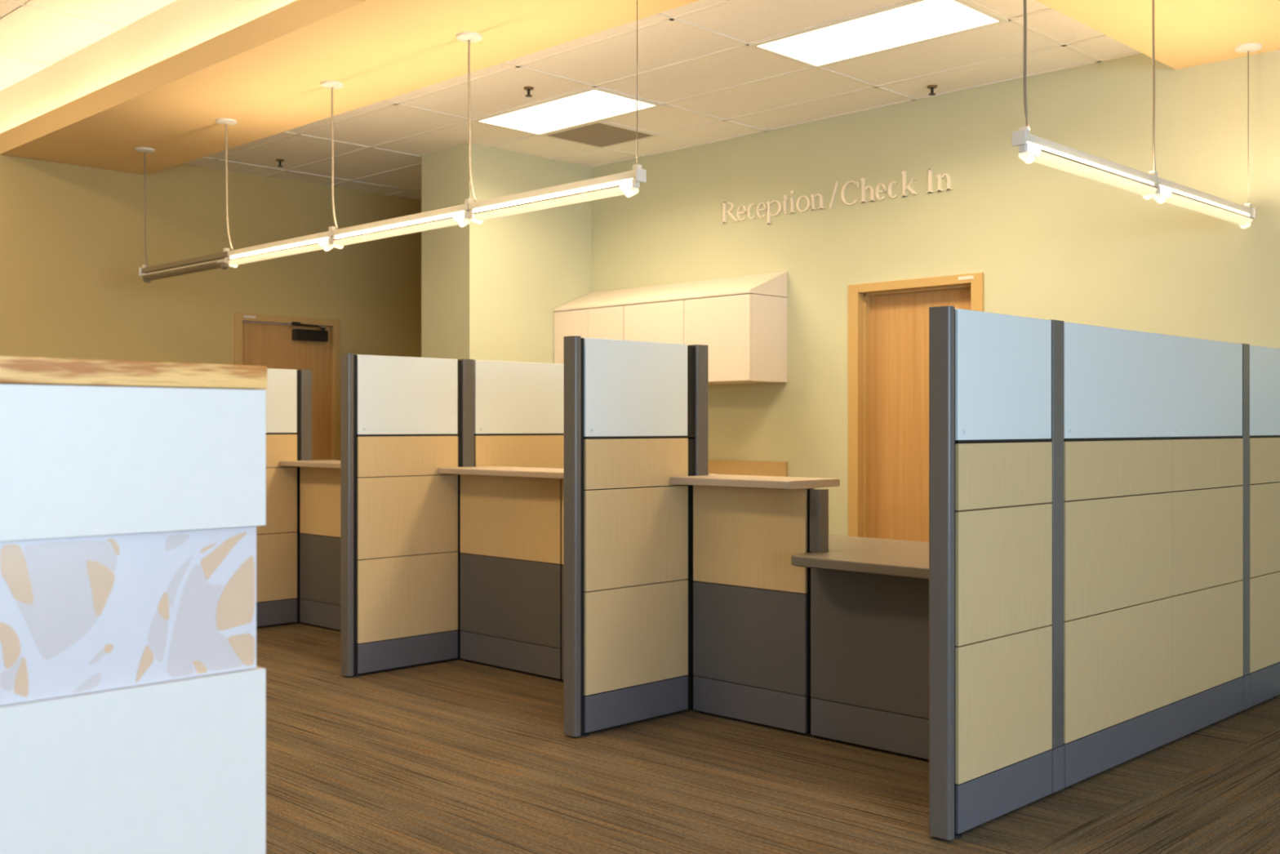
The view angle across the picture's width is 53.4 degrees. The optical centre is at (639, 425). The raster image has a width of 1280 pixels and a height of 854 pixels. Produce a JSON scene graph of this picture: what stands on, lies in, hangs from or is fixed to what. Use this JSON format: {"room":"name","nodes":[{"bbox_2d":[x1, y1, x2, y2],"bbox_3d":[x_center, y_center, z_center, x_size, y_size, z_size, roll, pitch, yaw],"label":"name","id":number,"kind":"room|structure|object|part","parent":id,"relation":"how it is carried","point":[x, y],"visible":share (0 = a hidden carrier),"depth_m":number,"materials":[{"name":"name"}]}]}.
{"room":"clinic reception area","nodes":[
{"label":"clinic reception area","id":0,"kind":"room"},
{"bbox_2d":[0,0,176,91],"bbox_3d":[-2.632,-2.470,2.529,15.500,0.100,6.700,0,0,45],"label":"ceiling","id":1,"kind":"structure","parent":0,"point":[31,33],"depth_m":7.75,"materials":[{"name":"tile"}]},
{"bbox_2d":[0,154,421,364],"bbox_3d":[-5.299,-0.600,7.770,0.200,3.800,10.010,0,0,45],"label":"wall","id":2,"kind":"structure","parent":0,"point":[72,237],"depth_m":9.49,"materials":[{"name":"paint"}]},
{"bbox_2d":[0,0,125,66],"bbox_3d":[-2.562,-2.418,2.600,15.100,0.006,6.500,0,0,45],"label":"trim","id":3,"kind":"structure","parent":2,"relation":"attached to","point":[30,2],"depth_m":7.49,"materials":[{"name":"metal"}]},
{"bbox_2d":[0,0,296,133],"bbox_3d":[-0.261,-2.192,4.931,15.100,0.655,0.050,0,0,45],"label":"trim","id":4,"kind":"structure","parent":2,"relation":"attached to","point":[179,26],"depth_m":7.70,"materials":[{"name":"white paint"}]},
{"bbox_2d":[234,312,340,460],"bbox_3d":[-2.793,0.221,10.139,0.316,2.182,0.930,0,0,45],"label":"door","id":5,"kind":"structure","parent":2,"relation":"in","point":[272,341],"depth_m":10.30,"materials":[{"name":"brown wood"}]},
{"bbox_3d":[-3.034,-0.847,9.892,0.002,0.018,0.100,0,0,45],"label":"label plate","id":6,"kind":"part","parent":5,"relation":"part of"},
{"bbox_3d":[-2.614,-0.801,10.221,0.174,0.053,0.319,0,0,38],"label":"closer arm","id":7,"kind":"part","parent":5,"relation":"part of","materials":[{"name":"brown metal"}]},
{"bbox_2d":[421,143,591,363],"bbox_3d":[-0.976,-0.331,9.440,0.565,3.262,1.158,0,0,45],"label":"wall column","id":8,"kind":"structure","parent":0,"point":[491,290],"depth_m":9.12,"materials":[{"name":"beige paint"}]},
{"bbox_2d":[0,0,1279,175],"bbox_3d":[0.807,-1.948,6.012,15.100,0.227,3.530,0,0,45],"label":"ceiling","id":9,"kind":"structure","parent":0,"point":[265,73],"depth_m":6.34,"materials":[{"name":"yellow paint"}]},
{"bbox_2d":[134,0,646,283],"bbox_3d":[-1.648,-1.388,6.827,4.724,0.895,0.124,0,0,45],"label":"pendant light","id":10,"kind":"object","parent":9,"relation":"hanging from","point":[638,175],"visible":1,"depth_m":6.23,"materials":[{"name":"paint"}]},
{"bbox_2d":[141,261,220,280],"bbox_3d":[-2.881,-0.972,8.045,1.035,0.030,0.091,0,0,45],"label":"tube","id":11,"kind":"object","parent":10,"relation":"on","point":[210,265],"depth_m":8.03,"materials":[{"name":"glass"}]},
{"bbox_2d":[224,257,228,263],"bbox_3d":[-2.479,-0.993,7.648,0.022,0.036,0.028,0,0,45],"label":"socket","id":12,"kind":"object","parent":10,"relation":"attached to","point":[226,261],"depth_m":7.64,"materials":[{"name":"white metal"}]},
{"bbox_2d":[227,242,323,265],"bbox_3d":[-2.054,-0.972,7.228,1.010,0.030,0.091,0,0,45],"label":"tube","id":13,"kind":"object","parent":10,"relation":"on","point":[309,246],"depth_m":7.21,"materials":[{"name":"glass"}]},
{"bbox_2d":[328,237,333,244],"bbox_3d":[-1.661,-0.993,6.840,0.022,0.036,0.028,0,0,45],"label":"socket","id":14,"kind":"object","parent":10,"relation":"attached to","point":[330,239],"depth_m":6.83,"materials":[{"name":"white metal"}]},
{"bbox_2d":[333,216,457,245],"bbox_3d":[-1.221,-0.972,6.406,1.050,0.030,0.091,0,0,45],"label":"tube","id":15,"kind":"object","parent":10,"relation":"on","point":[446,221],"depth_m":6.37,"materials":[{"name":"glass"}]},
{"bbox_2d":[463,210,470,219],"bbox_3d":[-0.814,-0.993,6.004,0.022,0.036,0.028,0,0,45],"label":"socket","id":16,"kind":"object","parent":10,"relation":"attached to","point":[466,213],"depth_m":6.00,"materials":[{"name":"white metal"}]},
{"bbox_2d":[470,209,475,217],"bbox_3d":[-0.781,-0.993,5.972,0.022,0.036,0.028,0,0,45],"label":"socket","id":17,"kind":"object","parent":10,"relation":"attached to","point":[471,211],"depth_m":5.96,"materials":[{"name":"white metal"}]},
{"bbox_2d":[471,185,624,220],"bbox_3d":[-0.399,-0.972,5.594,0.980,0.030,0.091,0,0,45],"label":"tube","id":18,"kind":"object","parent":10,"relation":"on","point":[608,191],"depth_m":5.55,"materials":[{"name":"glass"}]},
{"bbox_2d":[631,178,639,187],"bbox_3d":[-0.017,-0.993,5.217,0.022,0.036,0.028,0,0,45],"label":"socket","id":19,"kind":"object","parent":10,"relation":"attached to","point":[635,183],"depth_m":5.21,"materials":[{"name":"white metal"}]},
{"bbox_2d":[1011,0,1262,228],"bbox_3d":[2.165,-1.391,5.374,0.124,0.888,2.344,0,0,45],"label":"pendant light","id":20,"kind":"object","parent":9,"relation":"hanging from","point":[1049,153],"visible":1,"depth_m":5.21,"materials":[{"name":"beige paint"}]},
{"bbox_2d":[1017,142,1027,152],"bbox_3d":[1.377,-1.000,4.575,0.028,0.036,0.022,0,0,45],"label":"socket","id":21,"kind":"object","parent":20,"relation":"attached to","point":[1024,148],"depth_m":4.57,"materials":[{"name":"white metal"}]},
{"bbox_2d":[1017,149,1158,195],"bbox_3d":[1.768,-0.979,4.972,0.091,0.030,1.020,0,0,45],"label":"tube","id":22,"kind":"object","parent":20,"relation":"on","point":[1044,157],"depth_m":4.90,"materials":[{"name":"glass"}]},
{"bbox_2d":[1155,185,1160,194],"bbox_3d":[2.192,-1.000,5.401,0.028,0.036,0.022,0,0,45],"label":"socket","id":23,"kind":"object","parent":20,"relation":"attached to","point":[1158,190],"depth_m":5.39,"materials":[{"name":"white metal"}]},
{"bbox_2d":[1164,191,1253,225],"bbox_3d":[2.566,-0.979,5.779,0.091,0.030,0.970,0,0,45],"label":"tube","id":24,"kind":"object","parent":20,"relation":"on","point":[1239,218],"depth_m":5.73,"materials":[{"name":"glass"}]},
{"bbox_2d":[182,0,1138,199],"bbox_3d":[-0.430,-2.012,7.944,6.485,0.100,2.520,0,0,45],"label":"ceiling","id":25,"kind":"structure","parent":0,"point":[669,42],"depth_m":7.35,"materials":[{"name":"tile"}]},
{"bbox_2d":[275,159,284,167],"bbox_3d":[-2.656,-1.937,9.393,0.060,0.050,0.060,0,0,45],"label":"sprinkler","id":26,"kind":"object","parent":25,"relation":"attached to","point":[280,161],"visible":1,"depth_m":9.38,"materials":[{"name":"gold metal"}]},
{"bbox_2d":[523,86,533,97],"bbox_3d":[-0.646,-1.937,7.390,0.060,0.050,0.060,0,0,45],"label":"sprinkler","id":27,"kind":"object","parent":25,"relation":"attached to","point":[528,89],"visible":1,"depth_m":7.38,"materials":[{"name":"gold metal"}]},
{"bbox_2d":[471,87,663,136],"bbox_3d":[-0.469,-1.956,7.957,1.150,0.012,0.575,0,0,45],"label":"recessed light","id":28,"kind":"object","parent":25,"relation":"in","point":[593,104],"visible":1,"depth_m":7.93,"materials":[{"name":"white plastic"}]},
{"bbox_2d":[542,121,657,148],"bbox_3d":[-0.270,-1.957,8.569,0.555,0.010,0.555,0,0,45],"label":"ceiling vent","id":29,"kind":"object","parent":25,"relation":"in","point":[600,135],"visible":1,"depth_m":8.56,"materials":[{"name":"beige metal"}]},
{"bbox_2d":[748,0,1008,68],"bbox_3d":[1.168,-1.956,6.341,1.150,0.012,0.575,0,0,45],"label":"recessed light","id":30,"kind":"object","parent":25,"relation":"in","point":[913,22],"visible":1,"depth_m":6.31,"materials":[{"name":"white plastic"}]},
{"bbox_2d":[927,84,937,95],"bbox_3d":[1.688,-1.937,7.355,0.060,0.050,0.060,0,0,45],"label":"sprinkler","id":31,"kind":"object","parent":25,"relation":"attached to","point":[931,87],"visible":1,"depth_m":7.35,"materials":[{"name":"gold metal"}]},
{"bbox_2d":[256,622,1279,853],"bbox_3d":[-0.610,1.356,3.104,13.430,0.088,10.360,0,0,45],"label":"floor","id":32,"kind":"structure","parent":0,"point":[454,756],"depth_m":4.64,"materials":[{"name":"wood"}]},
{"bbox_2d":[0,355,266,853],"bbox_3d":[-1.677,0.611,1.207,0.622,1.402,2.561,0,0,45],"label":"reception desk","id":33,"kind":"object","parent":32,"relation":"on","point":[133,493],"visible":1,"depth_m":1.76,"materials":[{"name":"white laminate"}]},
{"bbox_3d":[-1.674,0.048,1.204,0.610,0.203,2.560,0,0,45],"label":"panel","id":34,"kind":"part","parent":33,"relation":"part of","materials":[{"name":"white laminate"}]},
{"bbox_3d":[-1.674,0.786,1.204,0.610,0.848,2.560,0,0,45],"label":"panel","id":35,"kind":"part","parent":33,"relation":"part of","materials":[{"name":"white laminate"}]},
{"bbox_2d":[256,368,311,626],"bbox_3d":[-2.508,0.468,8.242,0.079,1.689,0.836,0,0,45],"label":"partition panel","id":36,"kind":"object","parent":32,"relation":"on","point":[288,391],"visible":0.27,"depth_m":8.36,"materials":[{"name":"beige fabric"}]},
{"bbox_3d":[-2.506,1.221,8.204,0.014,0.154,0.655,0,0,45],"label":"trim","id":37,"kind":"part","parent":36,"relation":"part of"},
{"bbox_3d":[-2.511,-0.164,8.209,0.023,0.419,0.655,0,0,45],"label":"glass pane","id":38,"kind":"part","parent":36,"relation":"part of","materials":[{"name":"white glass"}]},
{"bbox_3d":[-2.246,0.383,8.510,0.075,1.515,0.084,0,0,45],"label":"post","id":39,"kind":"part","parent":36,"relation":"part of","materials":[{"name":"grey metal"}]},
{"bbox_2d":[300,466,340,630],"bbox_3d":[-1.619,0.789,7.853,1.724,1.046,0.075,0,0,45],"label":"wall","id":40,"kind":"structure","parent":32,"relation":"on","point":[320,487],"depth_m":8.24,"materials":[{"name":"beige laminate"}]},
{"bbox_2d":[280,459,340,468],"bbox_3d":[-1.610,0.247,7.862,1.728,0.034,0.385,0,0,45],"label":"countertop","id":41,"kind":"structure","parent":40,"relation":"on","point":[332,464],"depth_m":8.12,"materials":[{"name":"beige laminate"}]},
{"bbox_3d":[-1.942,1.221,8.128,0.854,0.154,0.014,0,0,45],"label":"trim","id":42,"kind":"part","parent":40,"relation":"part of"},
{"bbox_3d":[-1.619,0.787,7.853,1.724,1.034,0.047,0,0,45],"label":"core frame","id":43,"kind":"part","parent":40,"relation":"part of","materials":[{"name":"grey laminate"}]},
{"bbox_2d":[340,353,564,676],"bbox_3d":[-0.943,0.468,7.248,0.079,1.689,1.711,0,0,45],"label":"partition panel","id":44,"kind":"object","parent":32,"relation":"on","point":[403,420],"visible":0.51,"depth_m":6.91,"materials":[{"name":"beige fabric"}]},
{"bbox_3d":[-1.531,0.463,6.652,0.079,1.679,0.038,0,0,45],"label":"post","id":45,"kind":"part","parent":44,"relation":"part of","materials":[{"name":"grey metal"}]},
{"bbox_3d":[-1.256,-0.164,6.901,0.023,0.419,0.648,0,0,45],"label":"glass pane","id":46,"kind":"part","parent":44,"relation":"part of","materials":[{"name":"white glass"}]},
{"bbox_3d":[-1.250,1.221,6.896,0.014,0.154,0.648,0,0,45],"label":"trim","id":47,"kind":"part","parent":44,"relation":"part of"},
{"bbox_3d":[-0.990,0.383,7.203,0.075,1.515,0.082,0,0,45],"label":"post","id":48,"kind":"part","parent":44,"relation":"part of","materials":[{"name":"grey metal"}]},
{"bbox_3d":[-0.633,-0.164,7.532,0.023,0.419,0.872,0,0,45],"label":"glass pane","id":49,"kind":"part","parent":44,"relation":"part of","materials":[{"name":"white glass"}]},
{"bbox_2d":[564,335,708,736],"bbox_3d":[-0.001,0.468,5.657,0.079,1.689,0.850,0,0,45],"label":"partition panel","id":50,"kind":"object","parent":32,"relation":"on","point":[636,413],"visible":0.86,"depth_m":5.56,"materials":[{"name":"beige fabric"}]},
{"bbox_3d":[-0.286,0.463,5.368,0.079,1.679,0.038,0,0,45],"label":"post","id":51,"kind":"part","parent":50,"relation":"part of","materials":[{"name":"grey metal"}]},
{"bbox_3d":[-0.014,-0.164,5.614,0.023,0.419,0.639,0,0,45],"label":"glass pane","id":52,"kind":"part","parent":50,"relation":"part of","materials":[{"name":"white glass"}]},
{"bbox_3d":[-0.009,1.221,5.609,0.014,0.154,0.639,0,0,45],"label":"trim","id":53,"kind":"part","parent":50,"relation":"part of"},
{"bbox_3d":[0.266,0.383,5.931,0.075,1.515,0.084,0,0,45],"label":"post","id":54,"kind":"part","parent":50,"relation":"part of","materials":[{"name":"grey metal"}]},
{"bbox_2d":[460,474,928,759],"bbox_3d":[0.251,0.789,5.892,3.518,1.046,0.113,0,0,45],"label":"reception desk","id":55,"kind":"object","parent":32,"relation":"on","point":[752,606],"depth_m":5.56,"materials":[{"name":"grey laminate"}]},
{"bbox_3d":[-0.702,1.221,6.817,0.837,0.154,0.014,0,0,45],"label":"trim","id":56,"kind":"part","parent":55,"relation":"part of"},
{"bbox_3d":[-0.382,0.787,6.544,1.700,1.034,0.047,0,0,45],"label":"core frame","id":57,"kind":"part","parent":55,"relation":"part of","materials":[{"name":"grey fabric"}]},
{"bbox_3d":[-0.099,1.221,6.221,0.835,0.154,0.014,0,0,45],"label":"trim","id":58,"kind":"part","parent":55,"relation":"part of","materials":[{"name":"grey metal"}]},
{"bbox_2d":[437,466,715,479],"bbox_3d":[-0.373,0.247,6.553,1.704,0.034,0.390,0,0,45],"label":"countertop","id":59,"kind":"structure","parent":55,"relation":"on","point":[504,471],"depth_m":6.68,"materials":[{"name":"beige laminate"}]},
{"bbox_3d":[0.475,1.221,5.601,0.640,0.154,0.014,0,0,45],"label":"trim","id":60,"kind":"part","parent":55,"relation":"part of","materials":[{"name":"grey metal"}]},
{"bbox_2d":[670,474,839,488],"bbox_3d":[0.478,0.247,5.662,0.747,0.034,0.381,0,0,45],"label":"countertop","id":61,"kind":"structure","parent":55,"relation":"on","point":[715,480],"depth_m":5.49,"materials":[{"name":"beige laminate"}]},
{"bbox_3d":[0.755,0.398,5.363,0.062,0.262,0.068,0,0,45],"label":"corner post","id":62,"kind":"part","parent":55,"relation":"part of","materials":[{"name":"grey metal"}]},
{"bbox_2d":[791,534,928,578],"bbox_3d":[1.045,0.550,5.419,1.731,0.040,0.940,0,0,45],"label":"countertop","id":63,"kind":"structure","parent":55,"relation":"attached to","point":[899,557],"depth_m":5.17,"materials":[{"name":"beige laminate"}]},
{"bbox_3d":[1.112,0.940,5.014,1.060,0.728,0.047,0,0,45],"label":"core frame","id":64,"kind":"part","parent":55,"relation":"part of","materials":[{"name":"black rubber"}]},
{"bbox_3d":[1.094,1.221,4.990,1.044,0.154,0.014,0,0,45],"label":"trim","id":65,"kind":"part","parent":55,"relation":"part of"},
{"bbox_2d":[928,306,1279,839],"bbox_3d":[2.016,0.468,5.111,0.079,1.689,3.053,0,0,45],"label":"partition panel","id":66,"kind":"object","parent":32,"relation":"on","point":[1104,502],"visible":1,"depth_m":4.68,"materials":[{"name":"beige fabric"}]},
{"bbox_3d":[0.957,0.463,4.038,0.079,1.679,0.038,0,0,45],"label":"post","id":67,"kind":"part","parent":66,"relation":"part of","materials":[{"name":"grey metal"}]},
{"bbox_3d":[1.224,-0.164,4.278,0.023,0.419,0.628,0,0,45],"label":"glass pane","id":68,"kind":"part","parent":66,"relation":"part of","materials":[{"name":"white glass"}]},
{"bbox_3d":[1.229,1.221,4.273,0.014,0.154,0.628,0,0,45],"label":"trim","id":69,"kind":"part","parent":66,"relation":"part of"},
{"bbox_3d":[1.462,0.383,4.553,0.075,1.515,0.084,0,0,45],"label":"post","id":70,"kind":"part","parent":66,"relation":"part of","materials":[{"name":"grey metal"}]},
{"bbox_3d":[1.464,1.221,4.551,0.075,0.154,0.084,0,0,45],"label":"trim","id":71,"kind":"part","parent":66,"relation":"part of","materials":[{"name":"grey metal"}]},
{"bbox_3d":[1.849,-0.164,4.912,0.023,0.419,0.944,0,0,45],"label":"glass pane","id":72,"kind":"part","parent":66,"relation":"part of","materials":[{"name":"white glass"}]},
{"bbox_3d":[1.854,1.221,4.906,0.014,0.154,0.944,0,0,45],"label":"trim","id":73,"kind":"part","parent":66,"relation":"part of","materials":[{"name":"grey metal"}]},
{"bbox_3d":[2.466,1.221,5.526,0.014,0.154,0.790,0,0,45],"label":"trim","id":74,"kind":"part","parent":66,"relation":"part of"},
{"bbox_3d":[2.461,-0.164,5.531,0.023,0.419,0.790,0,0,45],"label":"glass pane","id":75,"kind":"part","parent":66,"relation":"part of","materials":[{"name":"white glass"}]},
{"bbox_3d":[2.755,0.383,5.862,0.075,1.515,0.080,0,0,45],"label":"post","id":76,"kind":"part","parent":66,"relation":"part of","materials":[{"name":"grey metal"}]},
{"bbox_3d":[2.757,1.221,5.861,0.075,0.154,0.080,0,0,45],"label":"trim","id":77,"kind":"part","parent":66,"relation":"part of","materials":[{"name":"grey metal"}]},
{"bbox_3d":[2.961,1.221,6.027,0.014,0.154,0.422,0,0,45],"label":"trim","id":78,"kind":"part","parent":66,"relation":"part of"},
{"bbox_3d":[2.956,-0.164,6.032,0.023,0.419,0.422,0,0,45],"label":"glass pane","id":79,"kind":"part","parent":66,"relation":"part of","materials":[{"name":"white glass"}]},
{"bbox_3d":[0.081,0.866,8.785,1.850,0.892,0.602,0,0,45],"label":"base cabinet","id":80,"kind":"object","parent":32,"relation":"on","visible":0},
{"bbox_2d":[708,459,787,476],"bbox_3d":[0.087,0.328,8.775,1.872,0.183,0.609,0,0,45],"label":"countertop","id":81,"kind":"structure","parent":80,"relation":"on","point":[778,468],"depth_m":8.53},
{"bbox_2d":[591,49,1279,536],"bbox_3d":[2.854,-0.600,6.612,13.030,3.800,0.200,0,0,45],"label":"wall","id":82,"kind":"structure","parent":0,"point":[1046,242],"depth_m":7.39,"materials":[{"name":"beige paint"}]},
{"bbox_2d":[554,306,623,364],"bbox_3d":[-0.241,-0.561,9.257,0.728,0.553,0.384,0,0,45],"label":"upper cabinet","id":83,"kind":"object","parent":82,"relation":"attached to","point":[607,322],"visible":0.37,"depth_m":9.12,"materials":[{"name":"beige laminate"}]},
{"bbox_3d":[-0.498,-0.561,9.253,0.364,0.549,0.019,0,0,45],"label":"door","id":84,"kind":"part","parent":83,"relation":"part of","materials":[{"name":"beige laminate"}]},
{"bbox_3d":[-0.239,-0.561,8.998,0.356,0.549,0.019,0,0,45],"label":"door","id":85,"kind":"part","parent":83,"relation":"part of","materials":[{"name":"beige laminate"}]},
{"bbox_2d":[193,0,1141,195],"bbox_3d":[-0.430,-1.960,7.944,6.485,0.007,2.520,0,0,45],"label":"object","id":86,"kind":"structure","parent":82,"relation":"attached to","point":[1060,44],"depth_m":7.42,"materials":[{"name":"metal"}]},
{"bbox_2d":[553,271,786,311],"bbox_3d":[0.165,-0.927,8.856,1.870,0.170,0.384,0,0,45],"label":"upper cabinet","id":87,"kind":"object","parent":82,"relation":"attached to","point":[773,284],"visible":0.89,"depth_m":8.65,"materials":[{"name":"beige laminate"}]},
{"bbox_2d":[623,293,786,384],"bbox_3d":[0.425,-0.561,8.598,1.138,0.553,0.384,0,0,45],"label":"upper cabinet","id":88,"kind":"object","parent":82,"relation":"attached to","point":[745,335],"visible":0.68,"depth_m":8.26,"materials":[{"name":"beige laminate"}]},
{"bbox_3d":[0.094,-0.561,8.669,0.564,0.549,0.019,0,0,45],"label":"door","id":89,"kind":"part","parent":88,"relation":"part of","materials":[{"name":"beige laminate"}]},
{"bbox_3d":[0.499,-0.561,8.269,0.566,0.549,0.019,0,0,45],"label":"door","id":90,"kind":"part","parent":88,"relation":"part of","materials":[{"name":"beige laminate"}]},
{"bbox_2d":[721,190,824,224],"bbox_3d":[0.872,-1.433,8.419,0.859,0.197,0.014,0,0,45],"label":"wall sign","id":91,"kind":"object","parent":82,"relation":"attached to","point":[767,207],"depth_m":8.43,"materials":[{"name":"beige plastic"}]},
{"bbox_2d":[840,171,917,204],"bbox_3d":[1.469,-1.460,7.829,0.553,0.154,0.014,0,0,45],"label":"wall sign","id":92,"kind":"object","parent":82,"relation":"attached to","point":[864,188],"depth_m":7.83,"materials":[{"name":"beige plastic"}]},
{"bbox_2d":[848,272,983,542],"bbox_3d":[1.690,0.215,7.703,0.936,2.194,0.162,0,0,45],"label":"door","id":93,"kind":"structure","parent":82,"relation":"in","point":[888,322],"depth_m":7.88,"materials":[{"name":"brown wood"}]},
{"bbox_3d":[1.893,-0.859,7.392,0.100,0.018,0.002,0,0,45],"label":"label plate","id":94,"kind":"part","parent":93,"relation":"part of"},
{"bbox_2d":[926,168,952,193],"bbox_3d":[1.775,-1.457,7.527,0.171,0.144,0.014,0,0,45],"label":"wall sign","id":95,"kind":"object","parent":82,"relation":"attached to","point":[930,171],"depth_m":7.53,"materials":[{"name":"beige plastic"}]}
]}

